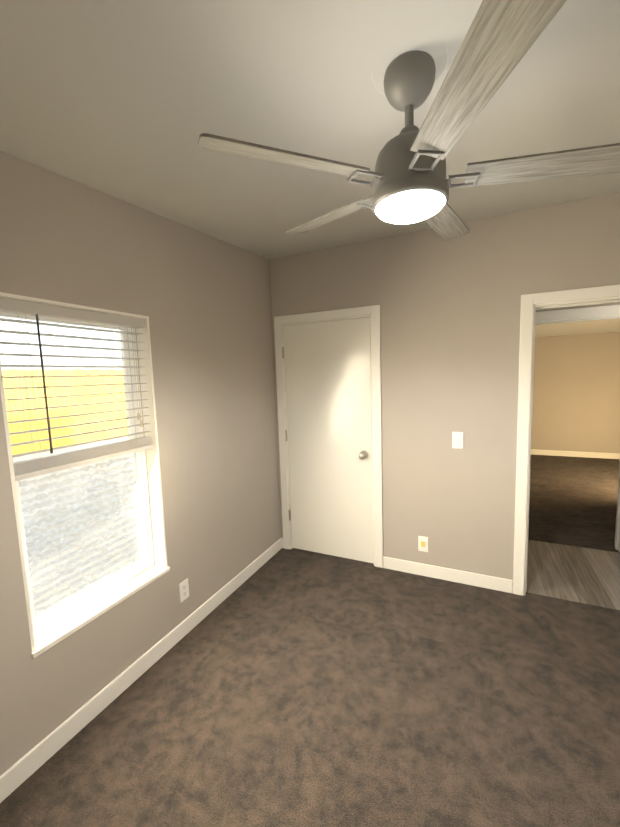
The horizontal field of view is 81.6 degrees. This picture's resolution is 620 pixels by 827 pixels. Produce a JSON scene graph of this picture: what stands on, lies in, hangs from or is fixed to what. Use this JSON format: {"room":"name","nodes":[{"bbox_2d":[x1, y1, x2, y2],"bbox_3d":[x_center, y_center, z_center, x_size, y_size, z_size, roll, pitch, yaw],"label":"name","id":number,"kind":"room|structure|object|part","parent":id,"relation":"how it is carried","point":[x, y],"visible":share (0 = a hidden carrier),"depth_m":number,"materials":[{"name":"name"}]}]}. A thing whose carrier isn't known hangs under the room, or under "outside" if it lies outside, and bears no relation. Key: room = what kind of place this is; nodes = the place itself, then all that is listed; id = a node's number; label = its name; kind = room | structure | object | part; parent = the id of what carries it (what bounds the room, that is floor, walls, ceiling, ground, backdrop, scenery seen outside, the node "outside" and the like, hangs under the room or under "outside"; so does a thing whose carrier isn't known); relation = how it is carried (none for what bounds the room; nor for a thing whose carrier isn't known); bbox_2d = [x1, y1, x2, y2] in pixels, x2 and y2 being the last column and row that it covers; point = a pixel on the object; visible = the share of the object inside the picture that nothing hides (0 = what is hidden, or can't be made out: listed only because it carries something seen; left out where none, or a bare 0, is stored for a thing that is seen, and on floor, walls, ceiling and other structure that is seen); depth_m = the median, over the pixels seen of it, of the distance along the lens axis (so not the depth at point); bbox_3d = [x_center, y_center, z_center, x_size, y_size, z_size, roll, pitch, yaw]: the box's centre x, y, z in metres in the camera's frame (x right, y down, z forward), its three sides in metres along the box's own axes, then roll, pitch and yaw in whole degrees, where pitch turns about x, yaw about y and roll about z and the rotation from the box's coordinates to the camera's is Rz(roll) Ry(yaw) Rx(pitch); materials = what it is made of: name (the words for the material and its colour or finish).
{"room":"empty bedroom","nodes":[
{"label":"empty bedroom","id":0,"kind":"room"},
{"bbox_2d":[0,151,280,775],"bbox_3d":[0.019,-0.222,3.878,0.150,2.620,7.730,1,7,25],"label":"wall","id":1,"kind":"structure","parent":0,"point":[201,300],"depth_m":1.95,"materials":[{"name":"beige paint"}]},
{"bbox_2d":[0,292,167,652],"bbox_3d":[-1.020,0.219,1.654,0.146,1.378,0.675,1,7,25],"label":"window","id":2,"kind":"structure","parent":1,"relation":"in","point":[69,612],"depth_m":1.80,"materials":[{"name":"white plastic"}]},
{"bbox_3d":[-1.083,-0.103,1.645,0.004,0.601,0.545,1,7,25],"label":"glass","id":3,"kind":"part","parent":2,"relation":"part of","materials":[{"name":"clear glass"}]},
{"bbox_3d":[-1.082,-0.096,1.646,0.022,0.669,0.593,1,7,25],"label":"left window sash","id":4,"kind":"part","parent":2,"relation":"part of","materials":[{"name":"white plastic"}]},
{"bbox_2d":[0,297,152,480],"bbox_3d":[-1.000,-0.116,1.605,0.068,0.676,0.639,1,7,25],"label":"window blind","id":5,"kind":"object","parent":2,"relation":"attached to","point":[31,468],"visible":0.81,"depth_m":1.53,"materials":[{"name":"grey plastic"}]},
{"bbox_2d":[19,454,141,618],"bbox_3d":[-1.066,0.546,1.715,0.002,0.625,0.593,1,7,25],"label":"screen","id":6,"kind":"object","parent":2,"relation":"attached to","point":[78,532],"depth_m":1.68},
{"bbox_3d":[-1.036,0.534,1.700,0.004,0.601,0.545,1,7,25],"label":"glass","id":7,"kind":"part","parent":2,"relation":"part of","materials":[{"name":"clear glass"}]},
{"bbox_3d":[-1.036,0.526,1.699,0.022,0.669,0.593,1,7,25],"label":"left window sash","id":8,"kind":"part","parent":2,"relation":"part of","materials":[{"name":"white plastic"}]},
{"bbox_2d":[32,565,169,658],"bbox_3d":[-0.965,0.897,1.710,0.097,0.022,0.683,1,7,25],"label":"window sill","id":9,"kind":"structure","parent":1,"relation":"attached to","point":[49,638],"depth_m":1.63,"materials":[{"name":"white wood"}]},
{"bbox_2d":[0,538,281,802],"bbox_3d":[-0.847,1.287,1.874,0.013,0.092,2.827,1,7,25],"label":"baseboard","id":10,"kind":"structure","parent":1,"relation":"attached to","point":[18,773],"depth_m":1.69,"materials":[{"name":"white wood"}]},
{"bbox_2d":[179,578,188,602],"bbox_3d":[-0.737,1.038,2.108,0.008,0.115,0.070,1,7,25],"label":"electrical outlet","id":11,"kind":"object","parent":1,"relation":"attached to","point":[184,589],"visible":1,"depth_m":2.10,"materials":[{"name":"white plastic"}]},
{"bbox_2d":[0,548,619,826],"bbox_3d":[0.369,1.416,1.284,3.020,0.120,3.000,1,7,25],"label":"floor carpet","id":12,"kind":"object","parent":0,"point":[292,687],"visible":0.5,"depth_m":1.57,"materials":[{"name":"brown carpet"}]},
{"bbox_2d":[0,0,619,336],"bbox_3d":[2.121,-1.345,2.762,4.870,0.950,7.730,1,7,25],"label":"ceiling","id":13,"kind":"structure","parent":0,"point":[130,101],"depth_m":1.13,"materials":[{"name":"paint"}]},
{"bbox_2d":[198,0,619,240],"bbox_3d":[0.317,-0.775,1.041,1.114,0.398,1.122,1,7,25],"label":"fan","id":14,"kind":"object","parent":13,"relation":"hanging from","point":[413,184],"visible":1,"depth_m":0.94,"materials":[{"name":"beige wood"}]},
{"bbox_3d":[-0.058,-0.658,0.924,0.435,0.007,0.104,-2,23,-19],"label":"blade","id":15,"kind":"part","parent":14,"relation":"part of","materials":[{"name":"brown wood"}]},
{"bbox_3d":[0.067,-0.725,1.332,0.104,0.007,0.435,-21,21,-33],"label":"blade","id":16,"kind":"part","parent":14,"relation":"part of","materials":[{"name":"brown wood"}]},
{"bbox_3d":[0.282,-0.888,1.021,0.142,0.164,0.142,1,7,25],"label":"canopy rod","id":17,"kind":"part","parent":14,"relation":"part of","materials":[{"name":"grey metal"}]},
{"bbox_3d":[0.279,-0.969,1.013,0.208,0.003,0.208,1,7,25],"label":"mount plate","id":18,"kind":"part","parent":14,"relation":"part of","materials":[{"name":"grey metal"}]},
{"bbox_3d":[0.287,-0.727,1.038,0.208,0.170,0.208,1,7,25],"label":"motor","id":19,"kind":"part","parent":14,"relation":"part of","materials":[{"name":"grey metal"}]},
{"bbox_3d":[0.499,-0.719,1.342,0.104,0.007,0.435,-8,3,36],"label":"blade","id":20,"kind":"part","parent":14,"relation":"part of","materials":[{"name":"brown wood"}]},
{"label":"blade","id":21,"kind":"part","parent":14,"relation":"part of","materials":[{"name":"beige wood"}]},
{"bbox_3d":[0.640,-0.648,0.940,0.435,0.007,0.104,4,-3,16],"label":"blade","id":22,"kind":"part","parent":14,"relation":"part of","materials":[{"name":"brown wood"}]},
{"bbox_2d":[269,192,619,592],"bbox_3d":[1.817,-0.096,2.115,4.600,2.620,0.120,1,7,25],"label":"wall","id":23,"kind":"structure","parent":0,"point":[450,310],"depth_m":2.44,"materials":[{"name":"beige paint"}]},
{"bbox_2d":[274,305,382,567],"bbox_3d":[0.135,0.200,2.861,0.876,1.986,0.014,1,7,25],"label":"trim","id":24,"kind":"structure","parent":23,"relation":"attached to","point":[373,311],"depth_m":2.75,"materials":[{"name":"white wood"}]},
{"bbox_2d":[282,347,290,520],"bbox_3d":[-0.200,0.187,3.020,0.014,1.474,0.014,1,7,25],"label":"closet door hinges","id":25,"kind":"object","parent":24,"relation":"attached to","point":[285,430],"visible":1,"depth_m":3.01,"materials":[{"name":"silver metal"}]},
{"bbox_2d":[283,317,373,562],"bbox_3d":[0.148,0.230,2.891,0.724,1.895,0.035,1,7,25],"label":"closet door","id":26,"kind":"structure","parent":23,"relation":"in","point":[328,391],"depth_m":2.86,"materials":[{"name":"white wood"}]},
{"bbox_2d":[359,450,367,459],"bbox_3d":[0.401,0.319,2.725,0.066,0.066,0.068,1,7,25],"label":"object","id":27,"kind":"structure","parent":26,"relation":"attached to","point":[363,454],"depth_m":2.70,"materials":[{"name":"silver metal"}]},
{"bbox_2d":[281,538,512,592],"bbox_3d":[0.550,1.147,2.781,1.778,0.092,0.013,1,7,25],"label":"baseboard","id":28,"kind":"structure","parent":23,"relation":"attached to","point":[471,578],"depth_m":2.57,"materials":[{"name":"white wood"}]},
{"bbox_2d":[418,536,427,551],"bbox_3d":[0.829,0.956,2.631,0.070,0.115,0.008,1,7,25],"label":"outlet","id":29,"kind":"object","parent":23,"relation":"attached to","point":[423,543],"visible":1,"depth_m":2.63,"materials":[{"name":"white plastic"}]},
{"bbox_2d":[452,432,462,448],"bbox_3d":[1.006,0.183,2.448,0.070,0.115,0.022,1,7,25],"label":"light switch","id":30,"kind":"object","parent":23,"relation":"attached to","point":[457,439],"visible":1,"depth_m":2.45,"materials":[{"name":"white plastic"}]},
{"bbox_2d":[513,284,619,595],"bbox_3d":[1.761,0.238,2.173,0.900,1.948,0.134,1,7,25],"label":"door frame","id":31,"kind":"structure","parent":23,"relation":"attached to","point":[528,301],"depth_m":2.25,"materials":[{"name":"white wood"}]},
{"bbox_2d":[527,540,619,609],"bbox_3d":[1.970,1.221,2.667,4.750,0.118,0.880,1,7,25],"label":"floor","id":32,"kind":"structure","parent":0,"point":[590,576],"depth_m":2.62,"materials":[{"name":"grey wood"}]},
{"bbox_2d":[528,454,619,551],"bbox_3d":[2.965,0.965,4.798,4.750,0.120,3.850,1,7,25],"label":"floor","id":33,"kind":"structure","parent":0,"point":[573,501],"depth_m":4.04,"materials":[{"name":"brown carpet"}]},
{"bbox_2d":[531,332,619,453],"bbox_3d":[3.767,-0.594,6.290,4.600,2.620,0.150,1,7,25],"label":"wall","id":34,"kind":"structure","parent":0,"point":[576,393],"depth_m":5.93,"materials":[{"name":"beige paint"}]},
{"bbox_2d":[531,449,619,458],"bbox_3d":[3.771,0.671,6.347,4.603,0.092,0.017,1,7,25],"label":"baseboard","id":35,"kind":"structure","parent":34,"relation":"attached to","point":[578,454],"depth_m":6.01,"materials":[{"name":"white wood"}]},
{"bbox_2d":[536,302,619,311],"bbox_3d":[2.204,-0.195,2.944,4.600,2.620,0.120,1,7,25],"label":"wall","id":36,"kind":"structure","parent":0,"point":[586,306],"depth_m":2.84,"materials":[{"name":"beige paint"}]},
{"bbox_2d":[535,305,619,551],"bbox_3d":[2.151,0.134,3.000,0.915,1.958,0.134,1,7,25],"label":"door frame","id":37,"kind":"structure","parent":36,"relation":"attached to","point":[579,312],"depth_m":2.87,"materials":[{"name":"white wood"}]},
{"label":"outside","id":38,"kind":"structure","parent":0,"visible":0},
{"bbox_2d":[13,437,141,619],"bbox_3d":[-3.863,1.271,7.263,70.000,0.200,70.000,1,7,25],"label":"ground","id":39,"kind":"structure","parent":38,"point":[26,497],"depth_m":4.61,"materials":[{"name":"white"}]},
{"bbox_2d":[2,369,127,454],"bbox_3d":[-8.227,0.110,8.107,0.060,2.215,36.098,1,7,25],"label":"fence","id":40,"kind":"object","parent":39,"relation":"on","point":[82,400],"depth_m":10.41,"materials":[{"name":"yellow wood"}]}
]}

